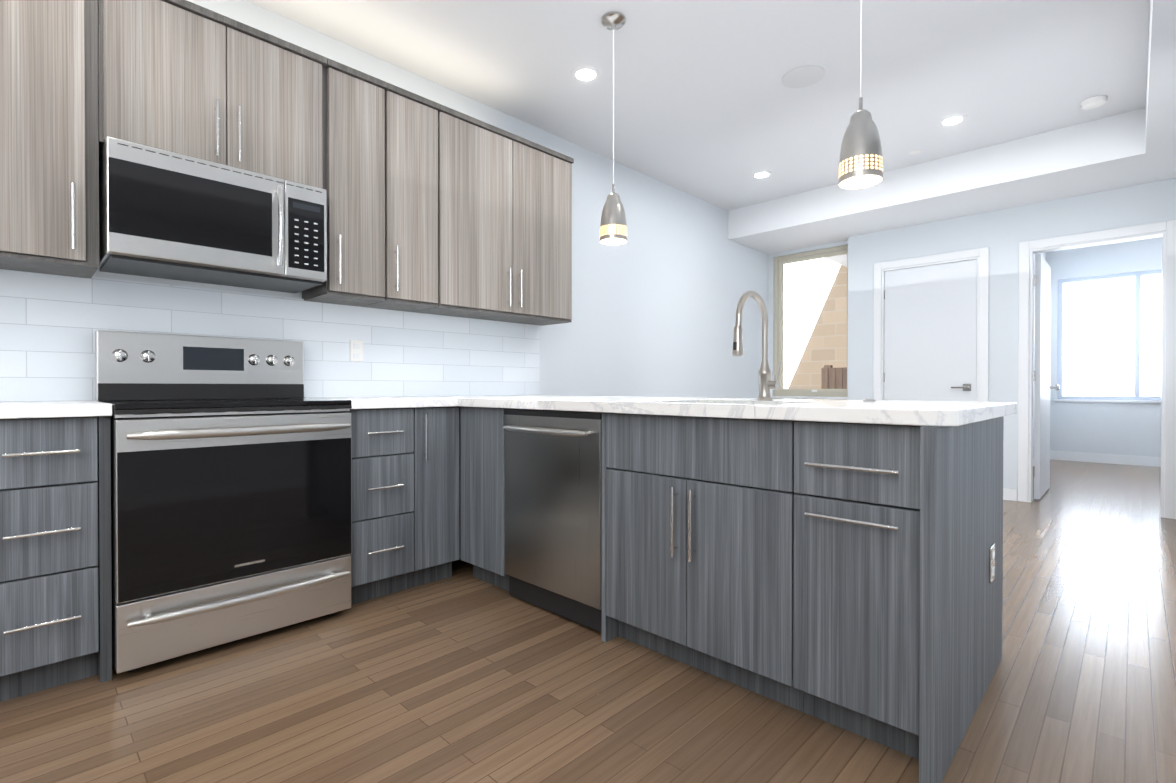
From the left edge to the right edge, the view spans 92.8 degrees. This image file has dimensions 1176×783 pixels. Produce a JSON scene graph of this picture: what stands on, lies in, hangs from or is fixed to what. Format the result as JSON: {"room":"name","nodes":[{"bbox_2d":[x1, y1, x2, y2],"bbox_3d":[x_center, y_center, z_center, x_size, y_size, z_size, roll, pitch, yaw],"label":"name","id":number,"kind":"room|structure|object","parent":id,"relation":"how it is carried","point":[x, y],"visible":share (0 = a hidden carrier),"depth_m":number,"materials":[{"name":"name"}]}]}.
{"room":"kitchen","nodes":[
{"label":"kitchen","id":0,"kind":"room"},
{"bbox_2d":[0,0,768,401],"bbox_3d":[-0.913,-0.461,3.490,0.120,2.810,8.720,0,1,44],"label":"wall","id":1,"kind":"structure","parent":0,"point":[664,290],"depth_m":4.74,"materials":[{"name":"white paint"}]},
{"bbox_2d":[0,0,98,277],"bbox_3d":[-1.986,-1.000,2.034,0.368,1.092,0.293,0,1,44],"label":"upper cabinet","id":2,"kind":"object","parent":1,"relation":"attached to","point":[49,175],"visible":1,"depth_m":1.95,"materials":[{"name":"grey wood"}]},
{"bbox_2d":[98,0,326,188],"bbox_3d":[-1.603,-1.235,2.425,0.368,0.628,0.800,0,1,44],"label":"upper cabinet","id":3,"kind":"object","parent":1,"relation":"attached to","point":[186,78],"visible":0.81,"depth_m":2.27,"materials":[{"name":"grey wood"}]},
{"bbox_2d":[98,136,326,292],"bbox_3d":[-1.573,-0.702,2.388,0.464,0.428,0.760,0,1,44],"label":"microwave","id":4,"kind":"object","parent":3,"relation":"attached to","point":[164,214],"visible":1,"depth_m":2.23,"materials":[{"name":"silver metal"}]},
{"bbox_2d":[0,269,539,400],"bbox_3d":[-1.510,-0.161,2.786,0.007,0.620,3.335,0,1,44],"label":"tile backsplash","id":5,"kind":"structure","parent":1,"relation":"attached to","point":[51,325],"depth_m":2.74,"materials":[{"name":"white tile"}]},
{"bbox_2d":[350,340,362,361],"bbox_3d":[-1.256,-0.220,3.036,0.007,0.115,0.070,0,1,44],"label":"outlet","id":6,"kind":"object","parent":5,"relation":"attached to","point":[356,350],"visible":1,"depth_m":3.03,"materials":[{"name":"white plastic"}]},
{"bbox_2d":[302,58,386,306],"bbox_3d":[-1.222,-1.005,2.817,0.368,1.092,0.288,0,1,44],"label":"upper cabinet","id":7,"kind":"object","parent":1,"relation":"attached to","point":[355,150],"visible":0.83,"depth_m":2.71,"materials":[{"name":"grey wood"}]},
{"bbox_2d":[361,82,439,311],"bbox_3d":[-1.016,-1.007,3.029,0.368,1.092,0.298,0,1,44],"label":"upper cabinet","id":8,"kind":"object","parent":1,"relation":"attached to","point":[411,201],"visible":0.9,"depth_m":2.92,"materials":[{"name":"grey wood"}]},
{"bbox_2d":[413,104,573,325],"bbox_3d":[-0.559,-1.010,3.498,0.368,1.092,1.008,0,1,44],"label":"upper cabinet","id":9,"kind":"object","parent":1,"relation":"attached to","point":[504,226],"visible":0.94,"depth_m":3.34,"materials":[{"name":"grey wood"}]},
{"bbox_2d":[0,459,1175,782],"bbox_3d":[2.337,0.978,2.881,5.640,0.060,12.370,0,1,44],"label":"floor","id":10,"kind":"structure","parent":0,"point":[462,673],"depth_m":1.73,"materials":[{"name":"brown wood"}]},
{"bbox_2d":[0,416,111,701],"bbox_3d":[-1.883,0.517,1.945,0.638,0.875,0.294,0,1,44],"label":"base cabinet","id":11,"kind":"object","parent":10,"relation":"on","point":[55,563],"visible":0.96,"depth_m":1.76,"materials":[{"name":"grey wood"}]},
{"bbox_2d":[95,330,351,673],"bbox_3d":[-1.468,0.355,2.291,0.708,1.195,0.772,0,1,44],"label":"range","id":12,"kind":"object","parent":10,"relation":"on","point":[231,489],"visible":1,"depth_m":2.10,"materials":[{"name":"grey metal"}]},
{"bbox_2d":[348,408,413,603],"bbox_3d":[-1.126,0.512,2.721,0.638,0.875,0.308,0,1,44],"label":"base cabinet","id":13,"kind":"object","parent":10,"relation":"on","point":[382,559],"visible":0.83,"depth_m":2.53,"materials":[{"name":"grey wood"}]},
{"bbox_2d":[407,406,458,588],"bbox_3d":[-0.931,0.510,2.921,0.638,0.875,0.246,0,1,44],"label":"base cabinet","id":14,"kind":"object","parent":10,"relation":"on","point":[436,491],"visible":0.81,"depth_m":2.72,"materials":[{"name":"grey wood"}]},
{"bbox_2d":[457,406,510,590],"bbox_3d":[-0.525,0.509,3.118,0.966,0.875,0.600,0,1,44],"label":"base cabinet","id":15,"kind":"object","parent":10,"relation":"on","point":[481,500],"visible":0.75,"depth_m":2.69,"materials":[{"name":"grey wood"}]},
{"bbox_2d":[503,409,601,632],"bbox_3d":[0.012,0.510,2.537,0.602,0.858,0.642,0,1,44],"label":"dishwasher","id":16,"kind":"object","parent":10,"relation":"on","point":[553,502],"visible":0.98,"depth_m":2.32,"materials":[{"name":"grey metal"}]},
{"bbox_2d":[602,412,803,711],"bbox_3d":[0.516,0.516,2.077,0.750,0.875,0.638,0,1,44],"label":"base cabinet","id":17,"kind":"object","parent":10,"relation":"on","point":[697,542],"visible":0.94,"depth_m":1.82,"materials":[{"name":"grey wood"}]},
{"bbox_2d":[306,395,1016,426],"bbox_3d":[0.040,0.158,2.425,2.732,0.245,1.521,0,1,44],"label":"countertop","id":18,"kind":"structure","parent":17,"relation":"on","point":[932,413],"depth_m":1.84,"materials":[{"name":"stone"}]},
{"bbox_2d":[732,291,781,399],"bbox_3d":[0.660,-0.180,2.194,0.098,0.432,0.275,0,1,44],"label":"faucet","id":19,"kind":"object","parent":18,"relation":"on","point":[766,384],"visible":1,"depth_m":2.25,"materials":[{"name":"silver metal"}]},
{"bbox_2d":[863,399,875,401],"bbox_3d":[1.015,0.032,2.019,0.044,0.011,0.044,0,1,44],"label":"button","id":20,"kind":"object","parent":18,"relation":"on","point":[869,400],"visible":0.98,"depth_m":2.00,"materials":[{"name":"silver metal"}]},
{"bbox_2d":[793,421,921,759],"bbox_3d":[0.906,0.519,1.698,0.333,0.875,0.638,0,1,44],"label":"base cabinet","id":21,"kind":"object","parent":10,"relation":"on","point":[856,624],"visible":0.79,"depth_m":1.49,"materials":[{"name":"grey wood"}]},
{"bbox_2d":[919,416,1003,782],"bbox_3d":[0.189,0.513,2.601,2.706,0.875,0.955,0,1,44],"label":"cabinet end panel","id":22,"kind":"object","parent":10,"relation":"on","point":[961,555],"visible":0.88,"depth_m":1.48,"materials":[{"name":"grey wood"}]},
{"bbox_3d":[-2.215,0.520,1.604,0.638,0.875,0.653,0,1,44],"label":"base cabinet","id":23,"kind":"object","parent":10,"relation":"on","visible":0},
{"bbox_2d":[0,401,111,418],"bbox_3d":[-2.114,0.060,1.711,0.642,0.040,0.951,0,1,44],"label":"countertop","id":24,"kind":"structure","parent":23,"relation":"on","point":[29,409],"depth_m":1.75,"materials":[{"name":"stone"}]},
{"bbox_2d":[246,0,1149,266],"bbox_3d":[2.337,-1.912,2.860,5.640,0.100,12.370,0,1,44],"label":"ceiling","id":25,"kind":"structure","parent":0,"point":[709,107],"depth_m":3.24,"materials":[{"name":"white paint"}]},
{"bbox_2d":[571,66,599,81],"bbox_3d":[-0.013,-1.860,3.287,0.170,0.008,0.170,0,1,44],"label":"recessed light","id":26,"kind":"object","parent":25,"relation":"in","point":[585,74],"visible":1,"depth_m":3.28,"materials":[{"name":"white plastic"}]},
{"bbox_2d":[600,11,626,244],"bbox_3d":[0.128,-1.306,2.804,0.138,1.110,0.138,0,1,44],"label":"pendant light","id":27,"kind":"object","parent":25,"relation":"hanging from","point":[613,227],"visible":1,"depth_m":2.77,"materials":[{"name":"silver metal"}]},
{"bbox_2d":[752,171,771,178],"bbox_3d":[1.502,-1.871,4.841,0.170,0.008,0.170,0,1,44],"label":"recessed light","id":28,"kind":"object","parent":25,"relation":"in","point":[760,174],"visible":1,"depth_m":4.82,"materials":[{"name":"white plastic"}]},
{"bbox_2d":[782,65,824,87],"bbox_3d":[1.274,-1.861,3.317,0.240,0.007,0.240,0,1,44],"label":"ceiling speaker","id":29,"kind":"object","parent":25,"relation":"attached to","point":[804,76],"visible":1,"depth_m":3.30,"materials":[{"name":"white plastic"}]},
{"bbox_2d":[838,0,882,188],"bbox_3d":[0.931,-1.285,1.910,0.138,1.140,0.138,0,1,44],"label":"pendant light","id":30,"kind":"object","parent":25,"relation":"hanging from","point":[861,162],"visible":1,"depth_m":1.87,"materials":[{"name":"silver metal"}]},
{"bbox_2d":[909,150,920,153],"bbox_3d":[2.554,-1.869,4.373,0.080,0.005,0.080,0,1,44],"label":"sprinkler","id":31,"kind":"object","parent":25,"relation":"attached to","point":[915,152],"visible":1,"depth_m":4.37,"materials":[{"name":"white plastic"}]},
{"bbox_2d":[938,114,966,126],"bbox_3d":[2.511,-1.864,3.857,0.170,0.008,0.170,0,1,44],"label":"recessed light","id":32,"kind":"object","parent":25,"relation":"in","point":[952,120],"visible":1,"depth_m":3.85,"materials":[{"name":"white plastic"}]},
{"bbox_2d":[1080,95,1107,109],"bbox_3d":[3.243,-1.848,3.590,0.130,0.036,0.130,0,1,44],"label":"smoke detector","id":33,"kind":"object","parent":25,"relation":"attached to","point":[1093,102],"visible":1,"depth_m":3.56,"materials":[{"name":"white plastic"}]},
{"bbox_2d":[768,240,847,399],"bbox_3d":[2.514,-0.480,6.154,1.070,2.810,0.120,0,1,44],"label":"wall","id":34,"kind":"structure","parent":0,"point":[771,310],"depth_m":6.45,"materials":[{"name":"white paint"}]},
{"bbox_2d":[771,245,847,398],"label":"window","id":35,"kind":"structure","parent":34,"relation":"in","point":[779,269],"depth_m":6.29,"materials":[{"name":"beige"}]},
{"bbox_2d":[728,0,1175,253],"bbox_3d":[0.591,-1.705,2.015,4.080,0.299,8.480,0,1,44],"label":"soffit","id":36,"kind":"structure","parent":0,"point":[1132,148],"depth_m":4.33,"materials":[{"name":"white paint"}]},
{"bbox_2d":[848,178,1175,500],"bbox_3d":[3.834,-0.470,4.686,3.150,2.810,0.120,0,1,44],"label":"wall","id":37,"kind":"structure","parent":0,"point":[1001,234],"depth_m":4.85,"materials":[{"name":"white paint"}]},
{"bbox_2d":[884,259,976,401],"bbox_3d":[3.182,-0.129,5.246,0.760,2.097,0.096,0,1,44],"label":"closet door","id":38,"kind":"structure","parent":37,"relation":"in","point":[930,333],"depth_m":5.23,"materials":[{"name":"white wood"}]},
{"bbox_2d":[873,247,988,401],"bbox_3d":[3.216,-0.169,5.279,0.940,2.200,0.136,0,1,44],"label":"door frame","id":39,"kind":"structure","parent":37,"relation":"attached to","point":[981,255],"depth_m":5.09,"materials":[{"name":"white wood"}]},
{"bbox_2d":[1033,254,1059,498],"bbox_3d":[4.131,-0.128,5.034,0.116,2.097,0.850,0,1,44],"label":"bedroom door","id":40,"kind":"structure","parent":37,"relation":"in","point":[1041,374],"depth_m":4.87,"materials":[{"name":"painted wood"},{"name":"brushed nickel"}]},
{"bbox_2d":[1018,220,1175,518],"bbox_3d":[4.045,-0.163,4.483,0.940,2.200,0.152,0,1,44],"label":"door frame","id":41,"kind":"structure","parent":37,"relation":"attached to","point":[1164,230],"depth_m":4.34,"materials":[{"name":"white wood"}]},
{"bbox_2d":[1033,252,1048,457],"bbox_3d":[5.114,-0.483,6.552,0.140,2.810,2.980,0,1,44],"label":"wall","id":42,"kind":"structure","parent":0,"point":[1046,254],"depth_m":6.76,"materials":[{"name":"white paint"}]},
{"bbox_2d":[1049,237,1161,456],"bbox_3d":[7.346,-0.483,6.542,3.350,2.810,0.120,0,1,44],"label":"wall","id":43,"kind":"structure","parent":0,"point":[1120,428],"depth_m":7.19,"materials":[{"name":"white paint"}]},
{"bbox_2d":[1050,450,1160,466],"bbox_3d":[7.342,0.863,6.462,3.230,0.120,0.014,0,1,44],"label":"baseboard","id":44,"kind":"structure","parent":43,"relation":"attached to","point":[1054,455],"depth_m":7.15,"materials":[{"name":"white wood"}]},
{"bbox_2d":[1054,269,1161,402],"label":"bedroom window","id":45,"kind":"structure","parent":43,"relation":"in","point":[1136,398],"depth_m":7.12,"materials":[{"name":"white"}]},
{"label":"outside","id":46,"kind":"structure","parent":0,"visible":0},
{"bbox_3d":[8.454,3.976,13.048,80.000,0.200,90.000,0,1,44],"label":"ground","id":47,"kind":"structure","parent":46,"visible":0},
{"bbox_2d":[821,365,846,388],"bbox_3d":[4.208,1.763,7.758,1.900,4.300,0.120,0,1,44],"label":"fence","id":48,"kind":"object","parent":47,"relation":"on","point":[833,380],"depth_m":8.24,"materials":[{"name":"brown wood"}]}
]}

